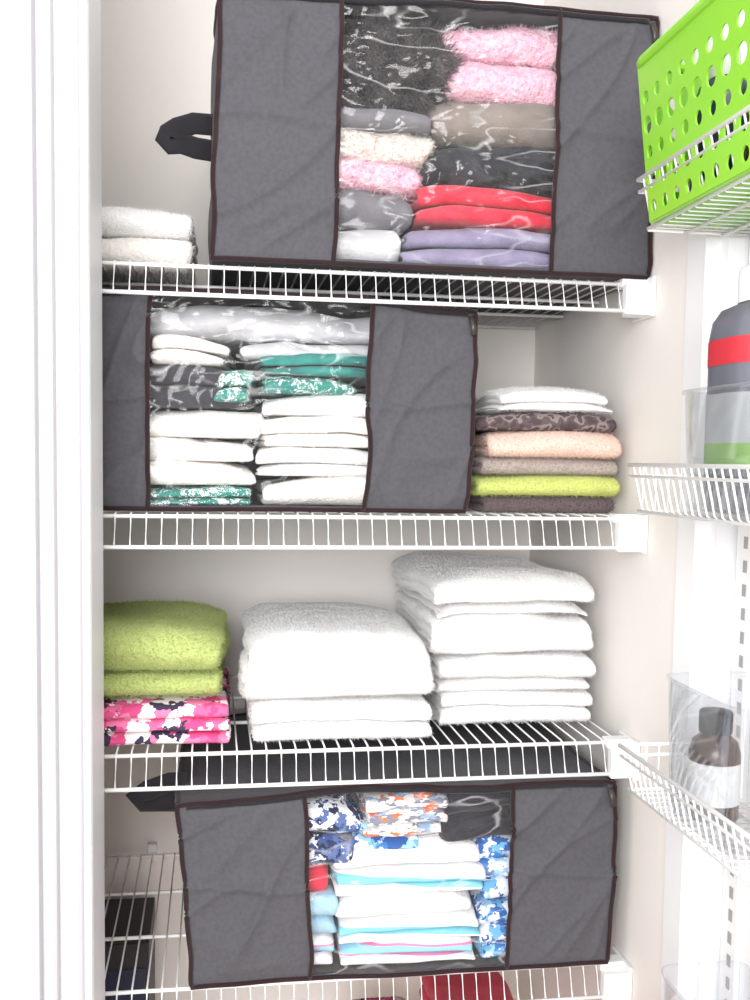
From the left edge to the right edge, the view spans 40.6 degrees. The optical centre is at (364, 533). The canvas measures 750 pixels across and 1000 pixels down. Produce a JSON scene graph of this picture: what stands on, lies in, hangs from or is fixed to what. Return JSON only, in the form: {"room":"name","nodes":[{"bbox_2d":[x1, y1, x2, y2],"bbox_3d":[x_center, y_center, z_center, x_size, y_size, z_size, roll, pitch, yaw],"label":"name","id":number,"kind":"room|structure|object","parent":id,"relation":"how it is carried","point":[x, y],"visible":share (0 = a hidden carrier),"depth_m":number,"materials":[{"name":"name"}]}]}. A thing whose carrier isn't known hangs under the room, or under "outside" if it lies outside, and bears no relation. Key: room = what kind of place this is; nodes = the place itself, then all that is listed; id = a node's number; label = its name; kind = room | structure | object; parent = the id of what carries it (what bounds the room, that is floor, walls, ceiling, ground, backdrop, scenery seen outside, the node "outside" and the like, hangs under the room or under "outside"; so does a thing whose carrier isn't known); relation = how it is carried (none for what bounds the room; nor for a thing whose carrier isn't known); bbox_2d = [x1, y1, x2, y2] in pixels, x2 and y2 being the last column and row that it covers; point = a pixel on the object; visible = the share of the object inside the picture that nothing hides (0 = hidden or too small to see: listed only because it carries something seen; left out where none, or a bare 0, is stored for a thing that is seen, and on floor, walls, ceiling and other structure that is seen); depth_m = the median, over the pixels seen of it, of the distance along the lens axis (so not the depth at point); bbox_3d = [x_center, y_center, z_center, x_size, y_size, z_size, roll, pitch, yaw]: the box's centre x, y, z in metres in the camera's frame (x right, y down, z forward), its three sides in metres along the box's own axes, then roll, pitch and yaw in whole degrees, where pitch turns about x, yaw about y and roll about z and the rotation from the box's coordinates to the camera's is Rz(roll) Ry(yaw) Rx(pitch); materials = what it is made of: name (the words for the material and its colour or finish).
{"room":"linen closet","nodes":[
{"label":"linen closet","id":0,"kind":"room"},
{"bbox_2d":[0,0,26,999],"bbox_3d":[-1.011,-0.220,0.914,1.470,3.100,0.095,0,4,-9],"label":"wall","id":1,"kind":"structure","parent":0,"point":[13,954],"depth_m":0.98,"materials":[{"name":"white paint"}]},
{"bbox_2d":[17,0,104,999],"bbox_3d":[-0.301,0.083,1.023,0.061,2.500,0.134,0,4,-9],"label":"trim","id":2,"kind":"structure","parent":1,"relation":"attached to","point":[59,41],"depth_m":0.97,"materials":[{"name":"white paint"}]},
{"bbox_2d":[101,0,543,999],"bbox_3d":[-0.214,0.042,1.606,1.152,2.500,0.100,0,4,-9],"label":"wall","id":3,"kind":"structure","parent":0,"point":[157,55],"depth_m":1.56,"materials":[{"name":"paint"}]},
{"bbox_2d":[104,842,632,999],"bbox_3d":[-0.179,0.522,1.370,0.948,0.056,0.446,0,4,-9],"label":"wire shelf","id":4,"kind":"object","parent":3,"relation":"attached to","point":[615,973],"visible":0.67,"depth_m":1.23,"materials":[{"name":"white metal"}]},
{"bbox_2d":[125,715,618,988],"bbox_3d":[-0.009,0.391,1.359,0.586,0.237,0.386,0,4,-9],"label":"bag","id":5,"kind":"object","parent":4,"relation":"on","point":[293,884],"visible":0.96,"depth_m":1.21,"materials":[{"name":"grey fabric"}]},
{"bbox_2d":[309,863,331,893],"bbox_3d":[-0.080,0.403,1.277,0.068,0.034,0.202,0,4,-9],"label":"towel","id":6,"kind":"object","parent":5,"relation":"on","point":[320,880],"depth_m":1.20,"materials":[{"name":"red fabric"}]},
{"bbox_2d":[310,917,334,965],"bbox_3d":[-0.079,0.486,1.291,0.072,0.042,0.196,0,4,-9],"label":"towel","id":7,"kind":"object","parent":5,"relation":"in","point":[322,944],"depth_m":1.20,"materials":[{"name":"white fabric"}]},
{"bbox_2d":[311,891,335,936],"bbox_3d":[-0.074,0.444,1.283,0.075,0.053,0.204,0,4,-9],"label":"towel","id":8,"kind":"object","parent":5,"relation":"on","point":[323,903],"depth_m":1.19,"materials":[{"name":"blue fabric"}]},
{"bbox_2d":[306,797,354,863],"bbox_3d":[-0.069,0.343,1.286,0.104,0.084,0.212,0,4,-9],"label":"towel","id":9,"kind":"object","parent":5,"relation":"on","point":[330,822],"depth_m":1.19,"materials":[{"name":"blue fabric"}]},
{"bbox_2d":[337,796,417,850],"bbox_3d":[0.002,0.349,1.290,0.107,0.040,0.198,0,4,-9],"label":"towel","id":10,"kind":"object","parent":5,"relation":"on","point":[362,826],"depth_m":1.20,"materials":[{"name":"multicoloured fabric"}]},
{"bbox_2d":[327,863,472,914],"bbox_3d":[0.036,0.431,1.302,0.180,0.037,0.198,0,4,-9],"label":"towel","id":11,"kind":"object","parent":5,"relation":"on","point":[445,894],"depth_m":1.21,"materials":[{"name":"white fabric"}]},
{"bbox_2d":[331,862,473,895],"bbox_3d":[0.040,0.403,1.297,0.182,0.034,0.200,0,4,-9],"label":"towel","id":12,"kind":"object","parent":5,"relation":"on","point":[347,878],"depth_m":1.21,"materials":[{"name":"white fabric"}]},
{"bbox_2d":[332,917,477,964],"bbox_3d":[0.041,0.493,1.306,0.172,0.030,0.198,0,4,-9],"label":"towel","id":13,"kind":"object","parent":5,"relation":"in","point":[426,944],"depth_m":1.21,"materials":[{"name":"white fabric"}]},
{"bbox_2d":[335,833,478,866],"bbox_3d":[0.039,0.373,1.295,0.189,0.034,0.198,0,4,-9],"label":"towel","id":14,"kind":"object","parent":5,"relation":"on","point":[351,849],"depth_m":1.21,"materials":[{"name":"white fabric"}]},
{"bbox_2d":[353,789,462,833],"bbox_3d":[0.042,0.323,1.293,0.125,0.060,0.199,0,4,-9],"label":"floral towel","id":15,"kind":"object","parent":5,"relation":"on","point":[375,811],"depth_m":1.20,"materials":[{"name":"multicoloured fabric"}]},
{"bbox_2d":[333,905,483,943],"bbox_3d":[0.045,0.463,1.305,0.180,0.035,0.197,0,4,-9],"label":"towel","id":16,"kind":"object","parent":5,"relation":"on","point":[375,924],"depth_m":1.22,"materials":[{"name":"white fabric"}]},
{"bbox_2d":[444,789,510,836],"bbox_3d":[0.130,0.325,1.307,0.121,0.072,0.197,0,4,-9],"label":"towel","id":17,"kind":"object","parent":5,"relation":"on","point":[467,812],"depth_m":1.22,"materials":[{"name":"grey fabric"}]},
{"bbox_2d":[466,887,508,954],"bbox_3d":[0.154,0.471,1.322,0.071,0.074,0.200,0,4,-9],"label":"towel","id":18,"kind":"object","parent":5,"relation":"in","point":[486,907],"depth_m":1.23,"materials":[{"name":"blue fabric"}]},
{"bbox_2d":[470,836,508,898],"bbox_3d":[0.155,0.397,1.315,0.081,0.080,0.201,0,4,-9],"label":"towel","id":19,"kind":"object","parent":5,"relation":"on","point":[489,855],"depth_m":1.22,"materials":[{"name":"blue fabric"}]},
{"bbox_2d":[104,675,639,792],"bbox_3d":[-0.175,0.248,1.350,0.948,0.056,0.446,0,4,-9],"label":"wire shelf","id":20,"kind":"object","parent":3,"relation":"attached to","point":[616,768],"visible":0.52,"depth_m":1.18,"materials":[{"name":"white metal"}]},
{"bbox_2d":[104,664,233,745],"bbox_3d":[-0.290,0.207,1.265,0.251,0.057,0.233,0,4,-9],"label":"towel","id":21,"kind":"object","parent":20,"relation":"on","point":[152,720],"visible":0.48,"depth_m":1.17,"materials":[{"name":"pink fabric"}]},
{"bbox_2d":[104,667,224,699],"bbox_3d":[-0.292,0.164,1.265,0.227,0.031,0.229,0,4,-9],"label":"folded hand towel","id":22,"kind":"object","parent":21,"relation":"on","point":[160,683],"visible":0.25,"depth_m":1.17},
{"bbox_2d":[103,601,227,674],"bbox_3d":[-0.288,0.126,1.256,0.241,0.054,0.242,0,4,-9],"label":"folded hand towel","id":23,"kind":"object","parent":22,"relation":"on","point":[140,636],"visible":0.59,"depth_m":1.17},
{"bbox_2d":[245,695,437,743],"bbox_3d":[-0.044,0.210,1.324,0.226,0.051,0.277,0,4,-9],"label":"bath towel","id":24,"kind":"object","parent":20,"relation":"on","point":[318,718],"visible":0.54,"depth_m":1.20,"materials":[{"name":"white fabric"}]},
{"bbox_2d":[233,597,438,699],"bbox_3d":[-0.048,0.143,1.316,0.236,0.090,0.300,0,4,-9],"label":"bath towel","id":25,"kind":"object","parent":24,"relation":"on","point":[293,647],"visible":1,"depth_m":1.19,"materials":[{"name":"white fabric"}]},
{"bbox_2d":[429,688,586,725],"bbox_3d":[0.173,0.209,1.417,0.205,0.044,0.286,0,4,-9],"label":"bath towel","id":26,"kind":"object","parent":20,"relation":"on","point":[555,704],"visible":0.4,"depth_m":1.28,"materials":[{"name":"white fabric"}]},
{"bbox_2d":[432,651,599,693],"bbox_3d":[0.173,0.164,1.411,0.227,0.054,0.294,0,4,-9],"label":"bath towel","id":27,"kind":"object","parent":26,"relation":"on","point":[461,672],"visible":0.59,"depth_m":1.28,"materials":[{"name":"white fabric"}]},
{"bbox_2d":[395,591,598,653],"bbox_3d":[0.168,0.115,1.405,0.221,0.055,0.304,0,4,-9],"label":"bath towel","id":28,"kind":"object","parent":27,"relation":"on","point":[508,632],"visible":0.62,"depth_m":1.27,"materials":[{"name":"white fabric"}]},
{"bbox_2d":[387,550,593,616],"bbox_3d":[0.167,0.064,1.404,0.221,0.062,0.311,0,4,-10],"label":"bath towel","id":29,"kind":"object","parent":28,"relation":"on","point":[451,583],"visible":1,"depth_m":1.28,"materials":[{"name":"white fabric"}]},
{"bbox_2d":[103,509,647,553],"bbox_3d":[-0.171,-0.022,1.331,0.948,0.056,0.446,0,4,-9],"label":"wire shelf","id":30,"kind":"object","parent":3,"relation":"attached to","point":[629,531],"visible":0.58,"depth_m":1.17,"materials":[{"name":"white metal"}]},
{"bbox_2d":[102,287,477,512],"bbox_3d":[-0.137,-0.162,1.301,0.495,0.252,0.359,0,4,-9],"label":"bag","id":31,"kind":"object","parent":30,"relation":"on","point":[210,404],"visible":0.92,"depth_m":1.17,"materials":[{"name":"grey fabric"}]},
{"bbox_2d":[468,494,614,514],"bbox_3d":[0.208,-0.043,1.318,0.172,0.022,0.194,0,4,-9],"label":"folded washcloth","id":32,"kind":"object","parent":30,"relation":"on","point":[505,504],"visible":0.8,"depth_m":1.23,"materials":[{"name":"fabric"}]},
{"bbox_2d":[470,474,619,497],"bbox_3d":[0.208,-0.065,1.313,0.181,0.026,0.198,0,4,-9],"label":"folded washcloth","id":33,"kind":"object","parent":32,"relation":"on","point":[480,484],"visible":0.85,"depth_m":1.22,"materials":[{"name":"yellow fabric"}]},
{"bbox_2d":[470,456,616,477],"bbox_3d":[0.211,-0.089,1.315,0.172,0.024,0.190,0,4,-9],"label":"folded washcloth","id":34,"kind":"object","parent":33,"relation":"on","point":[486,465],"visible":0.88,"depth_m":1.23,"materials":[{"name":"beige fabric"}]},
{"bbox_2d":[471,431,624,459],"bbox_3d":[0.217,-0.116,1.309,0.176,0.035,0.204,0,4,-9],"label":"folded washcloth","id":35,"kind":"object","parent":34,"relation":"on","point":[513,444],"visible":0.87,"depth_m":1.22,"materials":[{"name":"beige fabric"}]},
{"bbox_2d":[472,411,616,433],"bbox_3d":[0.209,-0.142,1.311,0.177,0.026,0.200,0,4,-9],"label":"folded washcloth","id":36,"kind":"object","parent":35,"relation":"on","point":[490,422],"visible":0.82,"depth_m":1.22,"materials":[{"name":"brown fabric"}]},
{"bbox_2d":[472,387,614,415],"bbox_3d":[0.219,-0.169,1.313,0.161,0.032,0.199,0,4,-9],"label":"folded washcloth","id":37,"kind":"object","parent":36,"relation":"on","point":[542,400],"visible":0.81,"depth_m":1.23,"materials":[{"name":"white fabric"}]},
{"bbox_2d":[102,260,656,328],"bbox_3d":[-0.167,-0.295,1.311,0.948,0.056,0.446,0,4,-9],"label":"wire shelf","id":38,"kind":"object","parent":3,"relation":"attached to","point":[636,297],"visible":0.59,"depth_m":1.16,"materials":[{"name":"white metal"}]},
{"bbox_2d":[102,237,195,288],"bbox_3d":[-0.320,-0.330,1.248,0.219,0.041,0.221,0,4,-9],"label":"folded hand towel","id":39,"kind":"object","parent":38,"relation":"on","point":[135,250],"visible":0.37,"depth_m":1.16,"materials":[{"name":"beige fabric"}]},
{"bbox_2d":[102,205,197,263],"bbox_3d":[-0.319,-0.365,1.246,0.225,0.037,0.217,0,4,-9],"label":"folded hand towel","id":40,"kind":"object","parent":39,"relation":"on","point":[176,225],"visible":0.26,"depth_m":1.16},
{"bbox_2d":[155,0,661,314],"bbox_3d":[0.032,-0.457,1.285,0.573,0.301,0.366,0,4,-9],"label":"bag","id":41,"kind":"object","parent":38,"relation":"on","point":[438,137],"visible":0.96,"depth_m":1.14,"materials":[{"name":"grey fabric"}]},
{"bbox_2d":[337,230,397,261],"bbox_3d":[-0.030,-0.333,1.231,0.117,0.047,0.201,0,4,-9],"label":"blanket","id":42,"kind":"object","parent":41,"relation":"on","point":[352,245],"depth_m":1.14,"materials":[{"name":"white fabric"}]},
{"bbox_2d":[337,190,413,240],"bbox_3d":[-0.021,-0.375,1.230,0.131,0.048,0.199,0,4,-9],"label":"blanket","id":43,"kind":"object","parent":41,"relation":"on","point":[386,215],"depth_m":1.14,"materials":[{"name":"grey fabric"}]},
{"bbox_2d":[338,157,422,199],"bbox_3d":[-0.016,-0.410,1.224,0.136,0.036,0.201,0,4,-9],"label":"blanket","id":44,"kind":"object","parent":41,"relation":"on","point":[360,178],"depth_m":1.14,"materials":[{"name":"pink fabric"}]},
{"bbox_2d":[341,112,431,139],"bbox_3d":[-0.008,-0.471,1.225,0.145,0.028,0.196,0,4,-9],"label":"blanket","id":45,"kind":"object","parent":41,"relation":"on","point":[354,125],"depth_m":1.14,"materials":[{"name":"grey fabric"}]},
{"bbox_2d":[339,124,434,175],"bbox_3d":[-0.009,-0.444,1.224,0.146,0.048,0.206,0,4,-9],"label":"blanket","id":46,"kind":"object","parent":41,"relation":"on","point":[364,149],"depth_m":1.13,"materials":[{"name":"beige fabric"}]},
{"bbox_2d":[341,8,473,140],"bbox_3d":[0.002,-0.537,1.233,0.184,0.123,0.225,0,4,-9],"label":"folded throw","id":47,"kind":"object","parent":41,"relation":"on","point":[390,80],"depth_m":1.14,"materials":[{"name":"black fabric"}]},
{"bbox_2d":[396,229,549,267],"bbox_3d":[0.129,-0.335,1.252,0.208,0.052,0.197,0,4,-9],"label":"blanket","id":48,"kind":"object","parent":41,"relation":"on","point":[415,248],"depth_m":1.16,"materials":[{"name":"purple fabric"}]},
{"bbox_2d":[399,187,552,239],"bbox_3d":[0.134,-0.383,1.250,0.196,0.048,0.206,0,4,-9],"label":"blanket","id":49,"kind":"object","parent":41,"relation":"on","point":[505,212],"depth_m":1.16,"materials":[{"name":"red fabric"}]},
{"bbox_2d":[419,145,555,190],"bbox_3d":[0.139,-0.428,1.248,0.181,0.060,0.203,0,4,-9],"label":"blanket","id":50,"kind":"object","parent":41,"relation":"on","point":[441,167],"depth_m":1.15,"materials":[{"name":"black fabric"}]},
{"bbox_2d":[425,105,557,153],"bbox_3d":[0.147,-0.478,1.249,0.180,0.053,0.197,0,4,-9],"label":"blanket","id":51,"kind":"object","parent":41,"relation":"on","point":[470,129],"depth_m":1.16,"materials":[{"name":"beige fabric"}]},
{"bbox_2d":[441,23,559,109],"bbox_3d":[0.152,-0.545,1.244,0.171,0.095,0.205,0,4,-9],"label":"blanket","id":52,"kind":"object","parent":41,"relation":"on","point":[507,66],"depth_m":1.15,"materials":[{"name":"pink fabric"}]},
{"bbox_3d":[-0.183,0.791,1.390,0.948,0.056,0.446,0,4,-9],"label":"wire shelf","id":53,"kind":"object","parent":3,"relation":"attached to","visible":0},
{"bbox_2d":[105,897,154,999],"bbox_3d":[-0.352,0.663,1.476,0.085,0.205,0.152,0,4,-9],"label":"storage box","id":54,"kind":"object","parent":53,"relation":"on","point":[140,981],"visible":0.59,"depth_m":1.41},
{"bbox_2d":[358,998,401,999],"bbox_3d":[0.024,0.728,1.377,0.110,0.101,0.214,0,4,-9],"label":"throw","id":55,"kind":"object","parent":53,"relation":"on","point":[366,998],"visible":0.93,"depth_m":1.47,"materials":[{"name":"fabric"}]},
{"bbox_2d":[420,972,511,999],"bbox_3d":[0.148,0.703,1.386,0.122,0.152,0.227,0,4,-9],"label":"throw","id":56,"kind":"object","parent":53,"relation":"on","point":[455,980],"visible":0.73,"depth_m":1.41,"materials":[{"name":"red fabric"}]},
{"bbox_2d":[518,0,696,999],"bbox_3d":[0.353,0.067,1.370,0.100,2.500,0.536,0,4,-9],"label":"wall","id":57,"kind":"structure","parent":0,"point":[638,366],"depth_m":1.23,"materials":[{"name":"paint"}]},
{"bbox_2d":[660,0,749,999],"bbox_3d":[0.454,0.138,0.696,0.036,2.440,0.730,0,4,-9],"label":"door","id":58,"kind":"structure","parent":57,"relation":"in","point":[744,972],"depth_m":1.03,"materials":[{"name":"white paint"}]},
{"bbox_2d":[722,526,749,999],"bbox_3d":[0.383,0.118,1.022,0.007,2.150,0.022,0,4,-9],"label":"strip","id":59,"kind":"object","parent":58,"relation":"attached to","point":[741,719],"visible":0.64,"depth_m":1.03,"materials":[{"name":"white metal"}]},
{"bbox_3d":[0.340,0.205,0.910,0.099,0.132,0.149,0,4,-9],"label":"clear plastic bin","id":60,"kind":"object","parent":58,"relation":"in","visible":0},
{"bbox_2d":[686,707,740,824],"bbox_3d":[0.322,0.212,0.935,0.047,0.100,0.047,0,4,-9],"label":"bottle","id":61,"kind":"object","parent":60,"relation":"in","point":[714,756],"visible":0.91,"depth_m":0.92,"materials":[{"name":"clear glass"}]},
{"bbox_3d":[0.348,-0.065,0.838,0.108,0.112,0.198,0,4,-9],"label":"clear plastic bin","id":62,"kind":"object","parent":58,"relation":"in","visible":0},
{"bbox_2d":[703,265,749,513],"bbox_3d":[0.337,-0.123,0.867,0.073,0.208,0.081,0,4,-9],"label":"mouthwash bottle","id":63,"kind":"object","parent":62,"relation":"in","point":[727,415],"visible":0.94,"depth_m":0.85,"materials":[{"name":"grey plastic"}]},
{"bbox_2d":[618,741,749,886],"bbox_3d":[0.363,0.264,0.728,0.117,0.053,0.645,0,4,-9],"label":"wire rack","id":64,"kind":"object","parent":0,"point":[669,790],"depth_m":0.93,"materials":[{"name":"white metal"}]},
{"bbox_2d":[627,463,749,526],"bbox_3d":[0.367,-0.020,0.708,0.117,0.053,0.645,0,4,-9],"label":"wire rack","id":65,"kind":"object","parent":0,"point":[740,519],"depth_m":0.91,"materials":[{"name":"white metal"}]},
{"bbox_2d":[636,104,749,236],"bbox_3d":[0.371,-0.298,0.687,0.117,0.053,0.645,0,4,-9],"label":"wire rack","id":66,"kind":"object","parent":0,"point":[735,231],"depth_m":0.93,"materials":[{"name":"white metal"}]},
{"bbox_2d":[636,0,749,227],"bbox_3d":[0.341,-0.366,0.849,0.130,0.155,0.290,0,4,-9],"label":"basket","id":67,"kind":"object","parent":66,"relation":"in","point":[663,77],"visible":0.92,"depth_m":0.88,"materials":[{"name":"plastic"}]},
{"bbox_2d":[689,49,746,191],"bbox_3d":[0.324,-0.366,0.918,0.054,0.137,0.054,0,4,-9],"label":"shampoo bottle","id":68,"kind":"object","parent":67,"relation":"in","point":[727,61],"visible":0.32,"depth_m":0.90,"materials":[{"name":"white plastic"}]},
{"bbox_2d":[743,87,748,160],"bbox_3d":[0.343,-0.351,0.836,0.058,0.120,0.058,0,4,-9],"label":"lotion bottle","id":69,"kind":"object","parent":67,"relation":"in","point":[746,150],"visible":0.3,"depth_m":0.83,"materials":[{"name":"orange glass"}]}
]}

